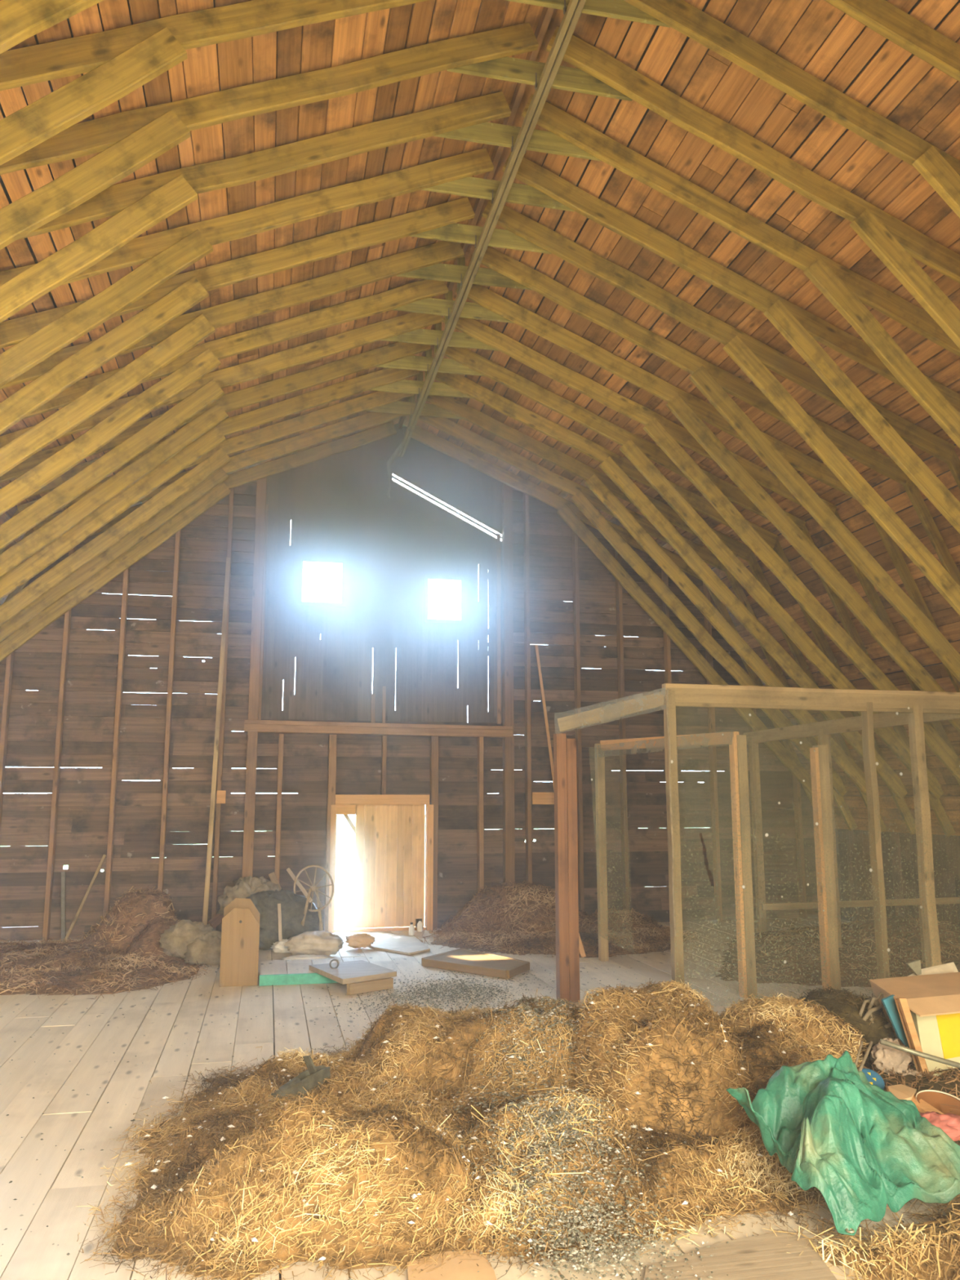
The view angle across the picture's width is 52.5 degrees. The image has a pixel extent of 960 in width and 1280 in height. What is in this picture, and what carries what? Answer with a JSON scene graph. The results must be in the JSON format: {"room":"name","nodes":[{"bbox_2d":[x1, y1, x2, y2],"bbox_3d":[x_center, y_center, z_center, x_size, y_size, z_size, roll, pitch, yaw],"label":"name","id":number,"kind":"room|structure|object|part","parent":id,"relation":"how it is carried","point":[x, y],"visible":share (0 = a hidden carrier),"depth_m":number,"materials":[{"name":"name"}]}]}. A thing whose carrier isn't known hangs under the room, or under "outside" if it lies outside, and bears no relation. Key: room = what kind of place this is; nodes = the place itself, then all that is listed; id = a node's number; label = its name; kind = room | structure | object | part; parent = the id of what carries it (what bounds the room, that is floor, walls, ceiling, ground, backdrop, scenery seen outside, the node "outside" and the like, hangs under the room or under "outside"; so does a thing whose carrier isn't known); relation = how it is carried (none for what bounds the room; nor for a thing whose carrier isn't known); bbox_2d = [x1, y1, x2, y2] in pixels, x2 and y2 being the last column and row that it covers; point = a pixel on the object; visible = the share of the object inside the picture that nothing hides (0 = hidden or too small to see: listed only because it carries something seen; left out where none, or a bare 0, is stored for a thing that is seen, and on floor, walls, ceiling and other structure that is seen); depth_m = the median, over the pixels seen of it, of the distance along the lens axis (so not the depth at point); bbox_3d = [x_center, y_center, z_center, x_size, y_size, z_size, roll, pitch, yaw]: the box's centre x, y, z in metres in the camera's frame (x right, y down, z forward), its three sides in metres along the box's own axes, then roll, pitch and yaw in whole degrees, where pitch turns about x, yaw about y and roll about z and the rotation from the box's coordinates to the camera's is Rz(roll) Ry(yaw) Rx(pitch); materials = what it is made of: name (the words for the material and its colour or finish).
{"room":"farm building","nodes":[
{"label":"farm building","id":0,"kind":"room"},
{"bbox_2d":[0,424,818,941],"bbox_3d":[-1.044,0.327,12.200,11.700,6.406,0.194,2,-9,-12],"label":"wall","id":1,"kind":"structure","parent":0,"point":[458,719],"depth_m":12.13,"materials":[{"name":"brown wood"}]},
{"bbox_2d":[297,556,346,607],"bbox_3d":[-1.981,-0.729,12.229,0.590,0.620,0.018,2,-9,-12],"label":"window","id":2,"kind":"structure","parent":1,"relation":"in","point":[301,559],"depth_m":12.22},
{"bbox_3d":[-1.217,1.101,12.021,3.301,0.170,0.160,2,-9,-12],"label":"plate","id":3,"kind":"part","parent":1,"relation":"part of","materials":[{"name":"brown wood"}]},
{"bbox_2d":[328,794,433,933],"bbox_3d":[-1.205,2.700,11.820,1.245,1.620,0.270,2,-9,-12],"label":"door","id":4,"kind":"structure","parent":1,"relation":"in","point":[391,870],"depth_m":11.84,"materials":[{"name":"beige wood"}]},
{"bbox_2d":[423,574,465,624],"bbox_3d":[-0.454,-0.524,12.529,0.535,0.630,0.018,2,-9,-12],"label":"window","id":5,"kind":"structure","parent":1,"relation":"in","point":[427,577],"depth_m":12.52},
{"bbox_2d":[415,918,423,928],"bbox_3d":[-0.736,3.447,11.789,0.090,0.125,0.198,2,-9,-12],"label":"boot","id":6,"kind":"object","parent":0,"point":[416,920],"visible":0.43,"depth_m":11.81,"materials":[{"name":"plastic"}]},
{"bbox_2d":[0,0,959,835],"bbox_3d":[0.376,-1.351,5.799,11.943,5.441,17.220,2,-9,-12],"label":"ceiling","id":7,"kind":"structure","parent":0,"point":[815,37],"depth_m":6.92,"materials":[{"name":"brown wood"}]},
{"bbox_2d":[0,421,813,807],"bbox_3d":[-1.007,-0.249,12.117,11.610,5.200,0.115,2,-9,-12],"label":"rafter","id":8,"kind":"object","parent":7,"relation":"attached to","point":[568,511],"visible":0.68,"depth_m":12.59,"materials":[{"name":"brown wood"}]},
{"bbox_2d":[0,411,857,831],"bbox_3d":[-0.876,-0.354,11.520,11.610,5.220,0.142,2,-9,-12],"label":"rafter","id":9,"kind":"object","parent":7,"relation":"attached to","point":[584,498],"visible":0.59,"depth_m":12.09,"materials":[{"name":"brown wood"}]},
{"bbox_2d":[0,391,886,831],"bbox_3d":[-0.753,-0.441,10.955,11.610,5.213,0.141,2,-9,-12],"label":"rafter","id":10,"kind":"object","parent":7,"relation":"attached to","point":[604,488],"visible":0.7,"depth_m":11.44,"materials":[{"name":"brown wood"}]},
{"bbox_2d":[0,368,915,834],"bbox_3d":[-0.625,-0.528,10.368,11.610,5.199,0.142,2,-9,-12],"label":"rafter","id":11,"kind":"object","parent":7,"relation":"attached to","point":[617,468],"visible":0.7,"depth_m":10.87,"materials":[{"name":"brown wood"}]},
{"bbox_2d":[0,342,955,836],"bbox_3d":[-0.496,-0.628,9.780,11.610,5.211,0.149,2,-9,-12],"label":"rafter","id":12,"kind":"object","parent":7,"relation":"attached to","point":[638,451],"visible":0.75,"depth_m":10.26,"materials":[{"name":"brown wood"}]},
{"bbox_2d":[0,22,959,348],"bbox_3d":[0.400,-1.283,5.677,11.610,5.209,0.152,2,-9,-12],"label":"rafter","id":13,"kind":"object","parent":7,"relation":"attached to","point":[129,140],"visible":0.97,"depth_m":5.92,"materials":[{"name":"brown wood"}]},
{"bbox_2d":[0,91,959,448],"bbox_3d":[0.271,-1.188,6.268,11.610,5.209,0.141,2,-9,-12],"label":"rafter","id":14,"kind":"object","parent":7,"relation":"attached to","point":[138,205],"visible":0.95,"depth_m":6.59,"materials":[{"name":"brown wood"}]},
{"bbox_2d":[0,147,959,533],"bbox_3d":[0.145,-1.095,6.842,11.610,5.207,0.164,2,-9,-12],"label":"rafter","id":15,"kind":"object","parent":7,"relation":"attached to","point":[163,255],"visible":0.87,"depth_m":7.20,"materials":[{"name":"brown wood"}]},
{"bbox_2d":[0,196,959,615],"bbox_3d":[0.014,-1.004,7.442,11.610,5.216,0.137,2,-9,-12],"label":"rafter","id":16,"kind":"object","parent":7,"relation":"attached to","point":[180,293],"visible":0.94,"depth_m":7.86,"materials":[{"name":"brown wood"}]},
{"bbox_2d":[0,0,959,217],"bbox_3d":[0.527,-1.380,5.094,11.610,5.216,0.147,2,-9,-12],"label":"rafter","id":17,"kind":"object","parent":7,"relation":"attached to","point":[119,61],"visible":0.98,"depth_m":5.00,"materials":[{"name":"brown wood"}]},
{"bbox_2d":[0,240,959,682],"bbox_3d":[-0.114,-0.907,8.027,11.610,5.208,0.138,2,-9,-12],"label":"rafter","id":18,"kind":"object","parent":7,"relation":"attached to","point":[183,333],"visible":0.82,"depth_m":8.50,"materials":[{"name":"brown wood"}]},
{"bbox_2d":[0,279,959,733],"bbox_3d":[-0.241,-0.815,8.610,11.610,5.211,0.144,2,-9,-12],"label":"rafter","id":19,"kind":"object","parent":7,"relation":"attached to","point":[200,360],"visible":0.81,"depth_m":9.08,"materials":[{"name":"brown wood"}]},
{"bbox_2d":[0,312,959,785],"bbox_3d":[-0.369,-0.725,9.199,11.610,5.220,0.139,2,-9,-12],"label":"rafter","id":20,"kind":"object","parent":7,"relation":"attached to","point":[667,434],"visible":0.8,"depth_m":9.66,"materials":[{"name":"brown wood"}]},
{"bbox_2d":[0,0,959,81],"bbox_3d":[0.657,-1.474,4.500,11.610,5.214,0.162,2,-9,-12],"label":"rafter","id":21,"kind":"object","parent":7,"relation":"attached to","point":[20,20],"visible":1,"depth_m":5.10,"materials":[{"name":"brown wood"}]},
{"bbox_2d":[386,0,586,498],"bbox_3d":[0.442,-3.372,5.411,0.277,1.103,14.820,2,-9,-12],"label":"track","id":22,"kind":"object","parent":7,"relation":"attached to","point":[573,11],"visible":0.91,"depth_m":7.30,"materials":[{"name":"metal"}]},
{"bbox_2d":[0,917,959,1279],"bbox_3d":[0.642,2.409,4.426,11.918,0.160,15.222,2,-9,-12],"label":"floor","id":23,"kind":"structure","parent":0,"point":[78,1120],"depth_m":5.96,"materials":[{"name":"brown wood"}]},
{"bbox_2d":[0,884,212,999],"bbox_3d":[-4.453,2.768,9.077,3.908,0.640,3.773,2,-9,-12],"label":"heap","id":24,"kind":"object","parent":23,"relation":"on","point":[123,953],"visible":0.93,"depth_m":9.18,"materials":[{"name":"brown plant"}]},
{"bbox_2d":[60,871,66,940],"bbox_3d":[-4.630,2.955,10.807,0.053,0.744,0.192,8,-12,-41],"label":"bar","id":25,"kind":"object","parent":24,"relation":"on","point":[63,873],"visible":0.84,"depth_m":10.80,"materials":[{"name":"grey wood"}]},
{"bbox_2d":[62,854,106,942],"bbox_3d":[-4.378,2.862,10.784,0.040,0.929,0.478,-6,-11,33],"label":"leaning stick","id":26,"kind":"object","parent":24,"relation":"on","point":[91,883],"visible":0.86,"depth_m":10.77,"materials":[{"name":"brown wood"}]},
{"bbox_2d":[159,919,215,959],"bbox_3d":[-2.864,2.950,9.577,0.563,0.389,0.373,2,-9,-12],"label":"sack","id":27,"kind":"object","parent":24,"relation":"on","point":[175,940],"visible":0.67,"depth_m":9.45,"materials":[{"name":"beige fabric"}]},
{"bbox_2d":[183,929,221,964],"bbox_3d":[-2.613,2.981,9.485,0.527,0.300,0.434,2,-9,-12],"label":"sack","id":28,"kind":"object","parent":23,"relation":"on","point":[205,949],"visible":0.76,"depth_m":9.32,"materials":[{"name":"beige fabric"}]},
{"bbox_2d":[202,557,231,925],"bbox_3d":[-3.011,1.141,11.126,0.054,4.445,0.741,1,-9,-7],"label":"pole","id":29,"kind":"object","parent":23,"relation":"on","point":[205,914],"visible":0.85,"depth_m":11.09,"materials":[{"name":"brown wood"}]},
{"bbox_2d":[219,897,260,986],"bbox_3d":[-2.091,2.627,8.499,0.315,0.695,0.363,2,-9,-12],"label":"wooden board","id":30,"kind":"object","parent":23,"relation":"on","point":[240,931],"visible":1,"depth_m":8.32,"materials":[{"name":"beige wood"}]},
{"bbox_3d":[-2.127,2.654,8.664,0.315,0.695,0.022,2,-9,-12],"label":"panel","id":31,"kind":"part","parent":30,"relation":"part of","materials":[{"name":"beige wood"}]},
{"bbox_2d":[268,871,281,891],"bbox_3d":[-2.130,2.958,10.717,0.064,0.742,0.819,7,-12,-38],"label":"board","id":32,"kind":"object","parent":23,"relation":"on","point":[273,877],"visible":0.21,"depth_m":11.00,"materials":[{"name":"brown wood"}]},
{"bbox_2d":[277,903,282,941],"bbox_3d":[-2.077,2.981,10.103,0.041,0.468,0.134,5,-11,-31],"label":"board","id":33,"kind":"object","parent":23,"relation":"on","point":[279,913],"visible":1,"depth_m":10.11,"materials":[{"name":"brown wood"}]},
{"bbox_2d":[270,938,291,952],"bbox_3d":[-2.000,3.160,10.070,0.331,0.130,0.219,2,-9,-12],"label":"bag","id":34,"kind":"object","parent":23,"relation":"on","point":[277,947],"visible":0.58,"depth_m":9.99,"materials":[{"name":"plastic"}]},
{"bbox_2d":[245,888,319,950],"bbox_3d":[-2.199,2.975,10.436,0.980,0.611,0.617,2,-9,-12],"label":"tarpaulin","id":35,"kind":"object","parent":23,"relation":"on","point":[292,905],"visible":0.61,"depth_m":10.26,"materials":[{"name":"grey fabric"}]},
{"bbox_2d":[217,875,279,915],"bbox_3d":[-2.509,2.901,10.697,0.734,0.620,0.413,2,-9,-12],"label":"cloth","id":36,"kind":"object","parent":35,"relation":"on","point":[244,887],"visible":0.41,"depth_m":10.62,"materials":[{"name":"beige fabric"}]},
{"bbox_2d":[207,913,223,928],"bbox_3d":[-2.745,2.962,10.867,0.074,0.432,0.831,-4,-10,22],"label":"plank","id":37,"kind":"object","parent":36,"relation":"on","point":[215,920],"visible":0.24,"depth_m":10.54,"materials":[{"name":"wood"}]},
{"bbox_2d":[259,958,338,986],"bbox_3d":[-1.614,2.972,8.724,0.705,0.085,0.760,2,-9,-12],"label":"platform","id":38,"kind":"object","parent":23,"relation":"on","point":[272,972],"visible":0.77,"depth_m":8.41,"materials":[{"name":"teal paint"}]},
{"bbox_2d":[280,954,329,962],"bbox_3d":[-1.703,3.100,9.480,0.506,0.063,0.260,2,-9,-12],"label":"wrap","id":39,"kind":"object","parent":23,"relation":"on","point":[311,957],"visible":0.59,"depth_m":9.43,"materials":[{"name":"plastic"}]},
{"bbox_2d":[293,865,333,930],"bbox_3d":[-1.791,2.852,10.445,0.422,0.854,0.266,2,-9,-12],"label":"wheel","id":40,"kind":"object","parent":23,"relation":"on","point":[313,887],"visible":0.88,"depth_m":10.46,"materials":[{"name":"brown wood"}]},
{"bbox_2d":[286,867,312,902],"bbox_3d":[-1.967,2.665,10.592,0.038,0.333,0.572,7,-11,-37],"label":"board","id":41,"kind":"object","parent":40,"relation":"on","point":[290,872],"visible":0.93,"depth_m":10.58,"materials":[{"name":"brown wood"}]},
{"bbox_3d":[-1.876,2.957,10.329,0.165,0.611,0.044,6,-11,-33],"label":"stand leg","id":42,"kind":"part","parent":40,"relation":"part of","materials":[{"name":"brown wood"}]},
{"bbox_3d":[-1.726,2.987,10.519,0.128,0.609,0.044,8,-12,-42],"label":"stand leg","id":43,"kind":"part","parent":40,"relation":"part of","materials":[{"name":"brown wood"}]},
{"bbox_2d":[284,930,344,955],"bbox_3d":[-1.673,3.067,9.847,0.612,0.244,0.368,2,-9,-12],"label":"sack","id":44,"kind":"object","parent":23,"relation":"on","point":[315,942],"visible":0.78,"depth_m":9.74,"materials":[{"name":"fabric"}]},
{"bbox_2d":[309,959,396,995],"bbox_3d":[-1.090,2.848,8.344,0.529,0.204,0.810,6,-11,-31],"label":"box","id":45,"kind":"object","parent":23,"relation":"on","point":[361,976],"visible":0.98,"depth_m":8.14,"materials":[{"name":"wood"}]},
{"bbox_2d":[345,933,375,948],"bbox_3d":[-1.269,3.184,10.307,0.323,0.158,0.206,2,-9,-12],"label":"bag","id":46,"kind":"object","parent":23,"relation":"on","point":[359,940],"visible":1,"depth_m":10.24,"materials":[{"name":"fabric"}]},
{"bbox_2d":[345,932,430,955],"bbox_3d":[-0.937,3.305,10.622,0.655,0.020,1.570,4,-10,-26],"label":"board","id":47,"kind":"object","parent":23,"relation":"on","point":[384,941],"visible":0.85,"depth_m":10.46,"materials":[{"name":"grey wood"}]},
{"bbox_2d":[408,922,414,935],"bbox_3d":[-0.792,3.344,11.258,0.066,0.144,0.066,2,-9,-12],"label":"plastic bottle","id":48,"kind":"object","parent":23,"relation":"on","point":[411,929],"visible":1,"depth_m":11.23,"materials":[{"name":"white plastic"}]},
{"bbox_2d":[417,919,422,932],"bbox_3d":[-0.715,3.395,11.575,0.066,0.144,0.066,2,-9,-12],"label":"plastic bottle","id":49,"kind":"object","parent":23,"relation":"on","point":[420,925],"visible":1,"depth_m":11.55,"materials":[{"name":"white plastic"}]},
{"bbox_2d":[288,965,599,1048],"bbox_3d":[-0.511,2.872,7.856,2.703,0.008,3.965,-5,-10,29],"label":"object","id":50,"kind":"object","parent":23,"relation":"on","point":[460,985],"visible":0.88,"depth_m":7.93,"materials":[{"name":"grey gravel"}]},
{"bbox_2d":[407,1248,497,1279],"bbox_3d":[-0.100,2.135,3.258,0.307,0.006,0.364,2,-9,-12],"label":"cardboard sheet","id":51,"kind":"object","parent":23,"relation":"on","point":[467,1269],"visible":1,"depth_m":3.32,"materials":[{"name":"beige cardboard"}]},
{"bbox_2d":[76,979,843,1279],"bbox_3d":[0.308,2.161,5.236,4.286,0.626,4.456,2,-9,-12],"label":"pile","id":52,"kind":"object","parent":23,"relation":"on","point":[438,1132],"visible":0.92,"depth_m":3.99,"materials":[{"name":"brown plant"}]},
{"bbox_2d":[267,1055,330,1101],"bbox_3d":[-0.929,2.253,5.015,0.119,0.200,0.390,-7,-12,38],"label":"shoe","id":53,"kind":"object","parent":52,"relation":"on","point":[310,1077],"visible":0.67,"depth_m":5.01,"materials":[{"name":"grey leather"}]},
{"bbox_2d":[635,978,717,1017],"bbox_3d":[1.147,2.249,5.822,0.579,0.443,0.495,4,-10,-24],"label":"hay bale","id":54,"kind":"object","parent":52,"relation":"on","point":[665,986],"visible":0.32,"depth_m":5.77},
{"bbox_2d":[854,1040,862,1065],"bbox_3d":[1.932,2.165,4.997,0.013,0.169,0.185,-8,-12,43],"label":"stick","id":55,"kind":"object","parent":52,"relation":"on","point":[861,1042],"visible":0.6,"depth_m":5.03,"materials":[{"name":"brown wood"}]},
{"bbox_2d":[857,1040,873,1071],"bbox_3d":[1.967,2.168,4.997,0.024,0.172,0.230,-9,-13,44],"label":"stick","id":56,"kind":"object","parent":52,"relation":"on","point":[871,1042],"visible":0.6,"depth_m":5.03,"materials":[{"name":"brown wood"}]},
{"bbox_2d":[0,946,922,1279],"bbox_3d":[-0.774,2.671,6.603,5.794,0.008,7.510,2,-9,-12],"label":"litter","id":57,"kind":"object","parent":23,"relation":"on","point":[68,1254],"visible":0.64,"depth_m":5.68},
{"bbox_2d":[421,948,529,978],"bbox_3d":[0.028,3.061,9.235,1.171,0.070,0.729,-8,-12,40],"label":"board","id":58,"kind":"object","parent":23,"relation":"on","point":[462,960],"visible":1,"depth_m":9.05,"materials":[{"name":"beige wood"}]},
{"bbox_2d":[414,880,712,959],"bbox_3d":[1.004,3.072,10.890,3.414,0.611,2.566,2,-9,-12],"label":"heap","id":59,"kind":"object","parent":23,"relation":"on","point":[516,918],"visible":0.82,"depth_m":10.93,"materials":[{"name":"brown plant"}]},
{"bbox_2d":[534,644,554,790],"bbox_3d":[0.911,1.638,12.161,0.433,3.209,0.032,-3,-10,18],"label":"strip","id":60,"kind":"object","parent":59,"relation":"on","point":[535,646],"visible":0.52,"depth_m":12.30,"materials":[{"name":"orange wood"}]},
{"bbox_2d":[578,933,586,957],"bbox_3d":[0.974,2.964,9.769,0.184,0.424,0.045,-6,-11,32],"label":"board","id":61,"kind":"object","parent":23,"relation":"on","point":[581,949],"visible":0.41,"depth_m":9.72,"materials":[{"name":"orange wood"}]},
{"bbox_2d":[577,1008,757,1096],"bbox_3d":[0.924,2.144,4.893,0.870,0.505,0.934,2,-9,-12],"label":"hay bale","id":62,"kind":"object","parent":23,"relation":"on","point":[607,1058],"visible":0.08,"depth_m":4.75},
{"bbox_2d":[644,1231,837,1279],"bbox_3d":[0.849,2.145,3.338,0.678,0.012,0.483,0,-9,0],"label":"wooden board","id":63,"kind":"object","parent":23,"relation":"on","point":[764,1256],"visible":1,"depth_m":3.34,"materials":[{"name":"beige wood"}]},
{"bbox_2d":[553,683,959,1005],"bbox_3d":[2.600,1.926,9.746,4.731,2.473,4.089,2,-9,-12],"label":"frame","id":64,"kind":"object","parent":23,"relation":"on","point":[913,708],"visible":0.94,"depth_m":7.93,"materials":[{"name":"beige wood"}]},
{"bbox_3d":[0.697,1.810,7.840,0.168,2.100,0.105,2,-9,-12],"label":"post","id":65,"kind":"part","parent":64,"relation":"part of","materials":[{"name":"brown wood"}]},
{"bbox_3d":[1.214,2.101,9.719,0.080,2.120,0.080,2,-9,-12],"label":"post","id":66,"kind":"part","parent":64,"relation":"part of","materials":[{"name":"brown wood"}]},
{"bbox_3d":[1.499,1.587,7.521,0.079,2.440,0.079,2,-9,-12],"label":"post","id":67,"kind":"part","parent":64,"relation":"part of","materials":[{"name":"brown wood"}]},
{"bbox_3d":[2.180,1.838,8.015,0.093,2.100,0.096,2,-9,-12],"label":"post","id":68,"kind":"part","parent":64,"relation":"part of","materials":[{"name":"brown wood"}]},
{"bbox_3d":[3.353,2.335,11.755,0.095,2.300,0.098,2,-9,-12],"label":"post","id":69,"kind":"part","parent":64,"relation":"part of","materials":[{"name":"brown wood"}]},
{"bbox_3d":[2.886,1.892,8.096,0.103,2.020,0.097,2,-9,-12],"label":"post","id":70,"kind":"part","parent":64,"relation":"part of","materials":[{"name":"brown wood"}]},
{"bbox_3d":[3.671,2.087,10.204,0.094,2.300,0.094,2,-9,-12],"label":"post","id":71,"kind":"part","parent":64,"relation":"part of","materials":[{"name":"brown wood"}]},
{"bbox_3d":[3.824,2.775,9.221,2.500,0.630,0.075,2,-9,-12],"label":"rail","id":72,"kind":"part","parent":64,"relation":"part of","materials":[{"name":"brown wood"}]},
{"bbox_3d":[3.204,1.685,7.880,0.064,2.360,0.101,2,-9,-12],"label":"post","id":73,"kind":"part","parent":64,"relation":"part of","materials":[{"name":"brown wood"}]},
{"bbox_3d":[3.645,1.710,7.972,0.095,2.340,0.101,2,-9,-12],"label":"post","id":74,"kind":"part","parent":64,"relation":"part of","materials":[{"name":"brown wood"}]},
{"bbox_2d":[716,993,870,1070],"bbox_3d":[1.731,2.268,5.566,0.931,0.471,0.771,4,-10,-25],"label":"pile","id":75,"kind":"object","parent":23,"relation":"on","point":[815,1024],"visible":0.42,"depth_m":5.43,"materials":[{"name":"beige plant"}]},
{"bbox_2d":[705,913,959,988],"bbox_3d":[3.676,3.088,10.163,3.892,0.350,4.465,2,-9,-12],"label":"heap","id":76,"kind":"object","parent":23,"relation":"on","point":[846,931],"visible":0.61,"depth_m":9.62,"materials":[{"name":"brown plant"}]},
{"bbox_2d":[793,984,897,1062],"bbox_3d":[2.172,2.318,5.851,0.745,0.464,0.698,8,-12,-40],"label":"clump","id":77,"kind":"object","parent":23,"relation":"on","point":[847,1006],"visible":0.4,"depth_m":5.69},
{"bbox_2d":[858,991,892,1028],"bbox_3d":[2.279,2.200,5.648,0.205,0.338,0.097,2,-9,-12],"label":"root","id":78,"kind":"object","parent":77,"relation":"on","point":[870,1010],"visible":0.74,"depth_m":5.66,"materials":[{"name":"brown wood"}]},
{"bbox_2d":[767,1194,959,1279],"bbox_3d":[1.968,2.054,3.373,1.724,0.248,1.388,3,-10,-20],"label":"heap","id":79,"kind":"object","parent":23,"relation":"on","point":[933,1253],"visible":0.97,"depth_m":3.35,"materials":[{"name":"beige plant"}]},
{"bbox_2d":[725,1050,959,1235],"bbox_3d":[1.526,1.956,3.889,0.844,0.463,0.622,3,-10,-20],"label":"tarp","id":80,"kind":"object","parent":79,"relation":"on","point":[866,1148],"visible":1,"depth_m":3.79,"materials":[{"name":"green plastic"}]},
{"bbox_2d":[857,1053,959,1146],"bbox_3d":[2.796,2.414,5.749,2.116,0.287,3.128,-2,-9,15],"label":"heap","id":81,"kind":"object","parent":23,"relation":"on","point":[948,1082],"visible":0.09,"depth_m":5.15,"materials":[{"name":"brown plant"}]},
{"bbox_2d":[862,1068,884,1089],"bbox_3d":[1.997,2.326,5.024,0.148,0.210,0.208,0,-9,-1],"label":"ball","id":82,"kind":"object","parent":81,"relation":"on","point":[873,1077],"visible":0.35,"depth_m":5.00,"materials":[{"name":"plastic"}]},
{"bbox_2d":[871,1037,912,1074],"bbox_3d":[2.238,2.275,5.304,0.229,0.208,0.151,2,-9,-12],"label":"crumpled cloth","id":83,"kind":"object","parent":81,"relation":"on","point":[883,1056],"visible":0.75,"depth_m":5.26,"materials":[{"name":"beige fabric"}]},
{"bbox_2d":[901,1068,922,1076],"bbox_3d":[2.332,2.387,5.257,0.147,0.131,0.112,2,-9,-12],"label":"newspaper","id":84,"kind":"object","parent":81,"relation":"on","point":[908,1071],"visible":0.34,"depth_m":5.25,"materials":[{"name":"beige paper"}]},
{"bbox_2d":[880,1039,959,1068],"bbox_3d":[2.364,2.189,5.121,0.495,0.163,0.041,-1,-9,6],"label":"metal pipe","id":85,"kind":"object","parent":81,"relation":"on","point":[882,1042],"visible":1,"depth_m":5.12,"materials":[{"name":"grey metal"}]},
{"bbox_2d":[911,1096,959,1140],"bbox_3d":[2.169,2.259,4.595,0.104,0.086,0.453,2,-9,-12],"label":"board","id":86,"kind":"object","parent":81,"relation":"on","point":[923,1107],"visible":0.42,"depth_m":4.69,"materials":[{"name":"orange wood"}]},
{"bbox_2d":[887,1084,916,1100],"bbox_3d":[2.056,2.236,4.775,0.123,0.044,0.332,-5,-10,30],"label":"cardboard","id":87,"kind":"object","parent":86,"relation":"on","point":[900,1091],"visible":0.71,"depth_m":4.80,"materials":[{"name":"brown cardboard"}]},
{"bbox_2d":[915,1089,959,1115],"bbox_3d":[2.252,2.270,4.731,0.244,0.090,0.244,2,-9,-12],"label":"bowl","id":88,"kind":"object","parent":81,"relation":"on","point":[932,1097],"visible":0.75,"depth_m":4.80,"materials":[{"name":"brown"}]},
{"bbox_2d":[920,1111,959,1141],"bbox_3d":[2.060,2.227,4.444,0.422,0.124,0.212,2,-9,-12],"label":"cloth","id":89,"kind":"object","parent":81,"relation":"on","point":[949,1123],"visible":0.35,"depth_m":4.42,"materials":[{"name":"pink fabric"}]},
{"bbox_2d":[869,972,959,1073],"bbox_3d":[2.710,2.252,5.610,0.893,0.534,0.563,2,-9,-12],"label":"carton","id":90,"kind":"object","parent":23,"relation":"on","point":[934,994],"visible":0.43,"depth_m":5.57,"materials":[{"name":"cardboard"}]},
{"bbox_2d":[869,995,879,1006],"bbox_3d":[2.719,2.162,5.894,0.888,0.164,0.110,2,-9,-12],"label":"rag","id":91,"kind":"object","parent":90,"relation":"on","point":[877,1002],"visible":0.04,"depth_m":5.78,"materials":[{"name":"brown fabric"}]},
{"bbox_3d":[2.410,2.261,5.613,0.250,0.512,0.423,2,-9,-12],"label":"panel","id":92,"kind":"part","parent":90,"relation":"part of","materials":[{"name":"beige cardboard"}]},
{"bbox_2d":[880,994,909,1048],"bbox_3d":[2.351,2.156,5.484,0.172,0.299,0.020,2,-9,-12],"label":"board","id":93,"kind":"object","parent":90,"relation":"in","point":[889,1003],"visible":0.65,"depth_m":5.47,"materials":[{"name":"teal paint"}]},
{"bbox_2d":[897,997,928,1076],"bbox_3d":[2.385,2.208,5.337,0.169,0.473,0.020,2,-9,-12],"label":"tan lath","id":94,"kind":"object","parent":90,"relation":"on","point":[903,1003],"visible":0.64,"depth_m":5.34,"materials":[{"name":"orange wood"}]},
{"bbox_3d":[2.652,2.029,5.705,0.744,0.064,0.421,2,-9,-12],"label":"panel","id":95,"kind":"part","parent":90,"relation":"part of","materials":[{"name":"beige cardboard"}]},
{"bbox_2d":[906,959,958,976],"bbox_3d":[2.801,2.069,6.007,0.521,0.194,0.179,4,-10,-22],"label":"paper","id":96,"kind":"object","parent":90,"relation":"on","point":[950,967],"depth_m":6.06,"materials":[{"name":"beige paper"}]},
{"bbox_3d":[2.659,2.010,5.968,0.092,0.090,0.020,2,-9,-12],"label":"metal bracket","id":97,"kind":"part","parent":96,"relation":"part of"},
{"bbox_2d":[910,1010,959,1076],"bbox_3d":[2.675,2.264,5.502,0.556,0.346,0.252,2,-9,-12],"label":"bag","id":98,"kind":"object","parent":90,"relation":"in","point":[939,1036],"visible":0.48,"depth_m":5.45,"materials":[{"name":"yellow paper"}]},
{"bbox_3d":[2.751,2.216,5.497,0.387,0.247,0.106,2,-9,-12],"label":"yellow panel","id":99,"kind":"part","parent":98,"relation":"part of","materials":[{"name":"yellow plastic"}]},
{"bbox_2d":[835,828,959,928],"bbox_3d":[6.275,1.937,5.783,0.025,1.200,15.116,2,-9,-12],"label":"wall","id":100,"kind":"structure","parent":0,"point":[860,838],"depth_m":11.65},
{"label":"outside","id":101,"kind":"structure","parent":0,"visible":0},
{"bbox_2d":[4,814,647,928],"bbox_3d":[-13.959,12.587,63.531,120.000,0.200,107.580,2,-9,-12],"label":"ground","id":102,"kind":"structure","parent":101,"point":[345,835],"depth_m":30.17,"materials":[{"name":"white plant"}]}
]}

